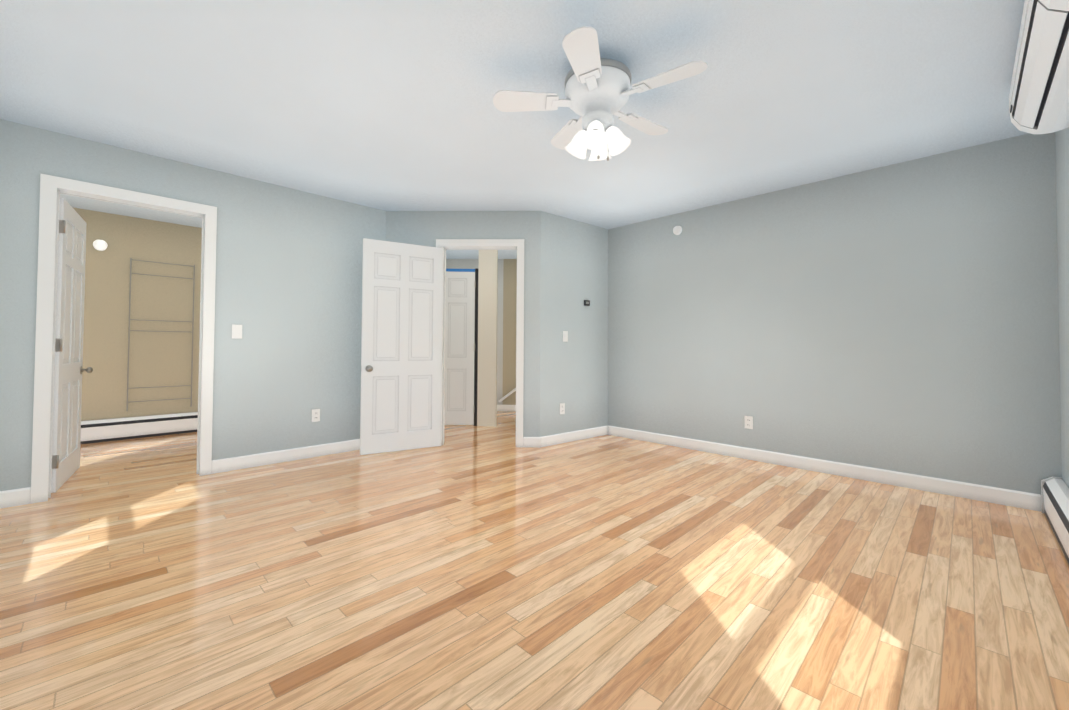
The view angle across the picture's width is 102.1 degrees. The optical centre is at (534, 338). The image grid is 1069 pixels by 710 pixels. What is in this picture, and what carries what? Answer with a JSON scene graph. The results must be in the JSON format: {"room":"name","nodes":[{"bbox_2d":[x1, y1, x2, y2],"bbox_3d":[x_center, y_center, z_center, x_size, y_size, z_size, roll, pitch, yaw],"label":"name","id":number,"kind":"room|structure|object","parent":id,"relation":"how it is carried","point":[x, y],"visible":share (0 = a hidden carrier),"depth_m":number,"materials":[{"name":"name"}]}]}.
{"room":"empty bedroom","nodes":[
{"label":"empty bedroom","id":0,"kind":"room"},
{"bbox_2d":[72,207,201,420],"bbox_3d":[-4.405,-0.118,4.889,3.470,2.440,0.120,2,-2,-45],"label":"wall","id":1,"kind":"structure","parent":0,"point":[156,359],"depth_m":4.81,"materials":[{"name":"beige paint"}]},
{"bbox_2d":[93,240,107,250],"bbox_3d":[-4.567,-0.976,4.544,0.110,0.110,0.155,2,-2,-45],"label":"sconce","id":2,"kind":"object","parent":1,"relation":"attached to","point":[100,245],"visible":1,"depth_m":4.50,"materials":[{"name":"white glass"}]},
{"bbox_2d":[126,258,194,410],"bbox_3d":[-4.249,-0.036,4.929,0.566,1.680,0.040,2,-2,-45],"label":"rack","id":3,"kind":"object","parent":1,"relation":"attached to","point":[129,330],"visible":0.96,"depth_m":4.88,"materials":[{"name":"silver metal"}]},
{"bbox_2d":[0,119,385,490],"bbox_3d":[-2.635,-0.137,3.506,3.020,2.440,0.120,2,-2,-45],"label":"wall","id":4,"kind":"structure","parent":0,"point":[288,287],"depth_m":3.64,"materials":[{"name":"grey paint"}]},
{"bbox_2d":[51,198,92,492],"bbox_3d":[-3.523,0.047,3.271,0.176,2.028,0.787,1,-2,-38],"label":"entry door","id":5,"kind":"structure","parent":4,"relation":"in","point":[69,369],"depth_m":3.20,"materials":[{"name":"white wood"}]},
{"bbox_2d":[30,173,216,503],"bbox_3d":[-2.954,0.005,3.185,0.940,2.140,0.156,2,-2,-45],"label":"door frame","id":6,"kind":"structure","parent":4,"relation":"attached to","point":[52,188],"depth_m":2.91,"materials":[{"name":"white wood"}]},
{"bbox_2d":[0,439,359,508],"bbox_3d":[-2.569,1.031,3.459,2.850,0.105,0.014,2,-2,-45],"label":"baseboard","id":7,"kind":"structure","parent":4,"relation":"attached to","point":[15,497],"depth_m":3.68,"materials":[{"name":"white wood"}]},
{"bbox_2d":[232,324,241,338],"bbox_3d":[-2.464,-0.054,3.581,0.072,0.116,0.012,2,-2,-45],"label":"light switch","id":8,"kind":"object","parent":4,"relation":"attached to","point":[236,331],"visible":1,"depth_m":3.58,"materials":[{"name":"white plastic"}]},
{"bbox_2d":[311,409,319,421],"bbox_3d":[-2.028,0.718,4.008,0.072,0.116,0.008,2,-2,-45],"label":"outlet","id":9,"kind":"object","parent":4,"relation":"attached to","point":[315,415],"visible":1,"depth_m":4.00,"materials":[{"name":"white plastic"}]},
{"bbox_2d":[386,211,540,436],"bbox_3d":[-0.748,-0.103,4.537,1.620,2.440,0.120,0,-1,1],"label":"wall","id":10,"kind":"structure","parent":0,"point":[425,228],"depth_m":4.49,"materials":[{"name":"grey paint"}]},
{"bbox_2d":[360,238,442,454],"bbox_3d":[-1.286,0.081,4.254,0.787,2.028,0.176,1,-1,-31],"label":"bedroom door","id":11,"kind":"structure","parent":10,"relation":"in","point":[401,354],"depth_m":4.22,"materials":[{"name":"white wood"}]},
{"bbox_2d":[436,239,523,446],"bbox_3d":[-0.569,0.047,4.530,0.920,2.140,0.156,0,-1,1],"label":"door frame","id":12,"kind":"structure","parent":10,"relation":"attached to","point":[482,244],"depth_m":4.46,"materials":[{"name":"white wood"}]},
{"bbox_2d":[523,437,540,446],"bbox_3d":[-0.748,1.062,4.445,1.626,0.105,0.014,0,-1,1],"label":"baseboard","id":13,"kind":"structure","parent":10,"relation":"attached to","point":[531,441],"depth_m":4.42,"materials":[{"name":"white wood"}]},
{"bbox_2d":[446,259,516,404],"bbox_3d":[-0.538,-0.051,6.982,2.670,2.440,0.120,0,-1,1],"label":"wall","id":14,"kind":"structure","parent":0,"point":[509,316],"depth_m":6.92,"materials":[{"name":"beige paint"}]},
{"bbox_2d":[497,405,515,411],"bbox_3d":[-0.747,1.114,6.895,2.030,0.105,0.014,0,-1,1],"label":"baseboard","id":15,"kind":"structure","parent":14,"relation":"attached to","point":[506,407],"depth_m":6.88,"materials":[{"name":"white wood"}]},
{"bbox_2d":[498,388,515,402],"bbox_3d":[-0.175,0.719,6.859,0.793,0.610,0.082,0,-1,1],"label":"handrail","id":16,"kind":"object","parent":14,"relation":"attached to","point":[507,395],"visible":0.44,"depth_m":6.82,"materials":[{"name":"white wood"}]},
{"bbox_2d":[0,0,1027,258],"bbox_3d":[-0.923,-1.385,4.034,8.200,0.100,8.040,2,-2,-45],"label":"ceiling","id":17,"kind":"structure","parent":0,"point":[384,104],"depth_m":2.39,"materials":[{"name":"white paint"}]},
{"bbox_2d":[493,26,707,160],"bbox_3d":[0.350,-1.126,2.192,1.002,0.479,1.006,2,-2,-45],"label":"ceiling fan","id":18,"kind":"object","parent":17,"relation":"hanging from","point":[599,91],"visible":1,"depth_m":2.12,"materials":[{"name":"white plastic"}]},
{"bbox_2d":[0,411,1068,709],"bbox_3d":[-0.775,1.151,3.817,8.200,0.100,8.500,2,-2,-45],"label":"floor","id":19,"kind":"structure","parent":0,"point":[466,567],"depth_m":1.85,"materials":[{"name":"brown wood"}]},
{"bbox_2d":[80,412,197,443],"bbox_3d":[-4.338,0.984,4.792,3.130,0.234,0.084,2,-2,-45],"label":"heater","id":20,"kind":"object","parent":19,"relation":"on","point":[102,430],"visible":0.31,"depth_m":4.73,"materials":[{"name":"white metal"}]},
{"bbox_2d":[474,250,497,425],"bbox_3d":[-0.636,-0.079,5.664,0.286,2.440,0.120,0,-1,1],"label":"post","id":21,"kind":"object","parent":19,"relation":"on","point":[485,354],"visible":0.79,"depth_m":5.61,"materials":[{"name":"white"}]},
{"bbox_2d":[444,269,475,424],"bbox_3d":[-1.167,0.110,5.625,0.787,2.031,0.176,0,-1,-3],"label":"hall door","id":22,"kind":"structure","parent":21,"relation":"attached to","point":[460,345],"depth_m":5.62,"materials":[{"name":"white wood"}]},
{"bbox_2d":[1041,476,1068,563],"bbox_3d":[1.491,0.937,0.960,4.960,0.234,0.084,2,-2,-45],"label":"heater","id":23,"kind":"object","parent":19,"relation":"on","point":[1055,499],"visible":0.97,"depth_m":2.39,"materials":[{"name":"white metal"}]},
{"bbox_2d":[540,211,607,436],"bbox_3d":[0.474,-0.089,4.886,1.184,2.440,0.120,1,-2,-40],"label":"wall","id":24,"kind":"structure","parent":0,"point":[574,276],"depth_m":4.77,"materials":[{"name":"grey paint"}]},
{"bbox_2d":[560,403,564,413],"bbox_3d":[0.299,0.759,4.640,0.072,0.116,0.008,1,-2,-40],"label":"outlet","id":25,"kind":"object","parent":24,"relation":"attached to","point":[562,408],"visible":1,"depth_m":4.64,"materials":[{"name":"white plastic"}]},
{"bbox_2d":[563,331,567,341],"bbox_3d":[0.336,-0.019,4.682,0.072,0.116,0.012,1,-2,-40],"label":"light switch","id":26,"kind":"object","parent":24,"relation":"attached to","point":[565,336],"visible":1,"depth_m":4.68,"materials":[{"name":"white plastic"}]},
{"bbox_2d":[541,425,607,446],"bbox_3d":[0.458,1.076,4.766,1.054,0.105,0.014,1,-2,-40],"label":"baseboard","id":27,"kind":"structure","parent":24,"relation":"attached to","point":[554,439],"depth_m":4.73,"materials":[{"name":"white wood"}]},
{"bbox_2d":[584,300,589,305],"bbox_3d":[0.594,-0.398,4.901,0.080,0.060,0.018,1,-2,-40],"label":"thermostat","id":28,"kind":"object","parent":24,"relation":"attached to","point":[586,302],"visible":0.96,"depth_m":4.89,"materials":[{"name":"black plastic"}]},
{"bbox_2d":[608,132,1061,493],"bbox_3d":[2.170,-0.099,3.931,0.120,2.440,3.550,2,-2,-45],"label":"wall","id":29,"kind":"structure","parent":0,"point":[903,317],"depth_m":3.40,"materials":[{"name":"grey paint"}]},
{"bbox_2d":[673,226,681,234],"bbox_3d":[1.495,-1.131,4.529,0.030,0.100,0.100,2,-2,-45],"label":"smoke detector","id":30,"kind":"object","parent":29,"relation":"attached to","point":[677,230],"visible":0.98,"depth_m":4.51,"materials":[{"name":"white plastic"}]},
{"bbox_2d":[744,416,752,428],"bbox_3d":[1.984,0.782,4.003,0.008,0.116,0.072,2,-2,-45],"label":"outlet","id":31,"kind":"object","parent":29,"relation":"attached to","point":[748,422],"visible":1,"depth_m":4.00,"materials":[{"name":"white plastic"}]},
{"bbox_2d":[607,425,1041,511],"bbox_3d":[2.049,1.068,3.926,0.014,0.105,3.360,2,-2,-45],"label":"baseboard","id":32,"kind":"structure","parent":29,"relation":"attached to","point":[1014,498],"depth_m":3.42,"materials":[{"name":"white wood"}]},
{"bbox_2d":[1055,128,1068,487],"bbox_3d":[1.561,-0.167,0.898,5.270,2.440,0.120,2,-2,-45],"label":"wall","id":33,"kind":"structure","parent":0,"point":[1062,165],"depth_m":2.57,"materials":[{"name":"grey paint"}]},
{"bbox_2d":[1009,0,1068,133],"bbox_3d":[2.178,-1.202,1.788,1.220,0.295,0.237,2,-2,-45],"label":"mini-split unit","id":34,"kind":"object","parent":33,"relation":"attached to","point":[1039,97],"visible":1,"depth_m":1.79,"materials":[{"name":"white plastic"}]}
]}

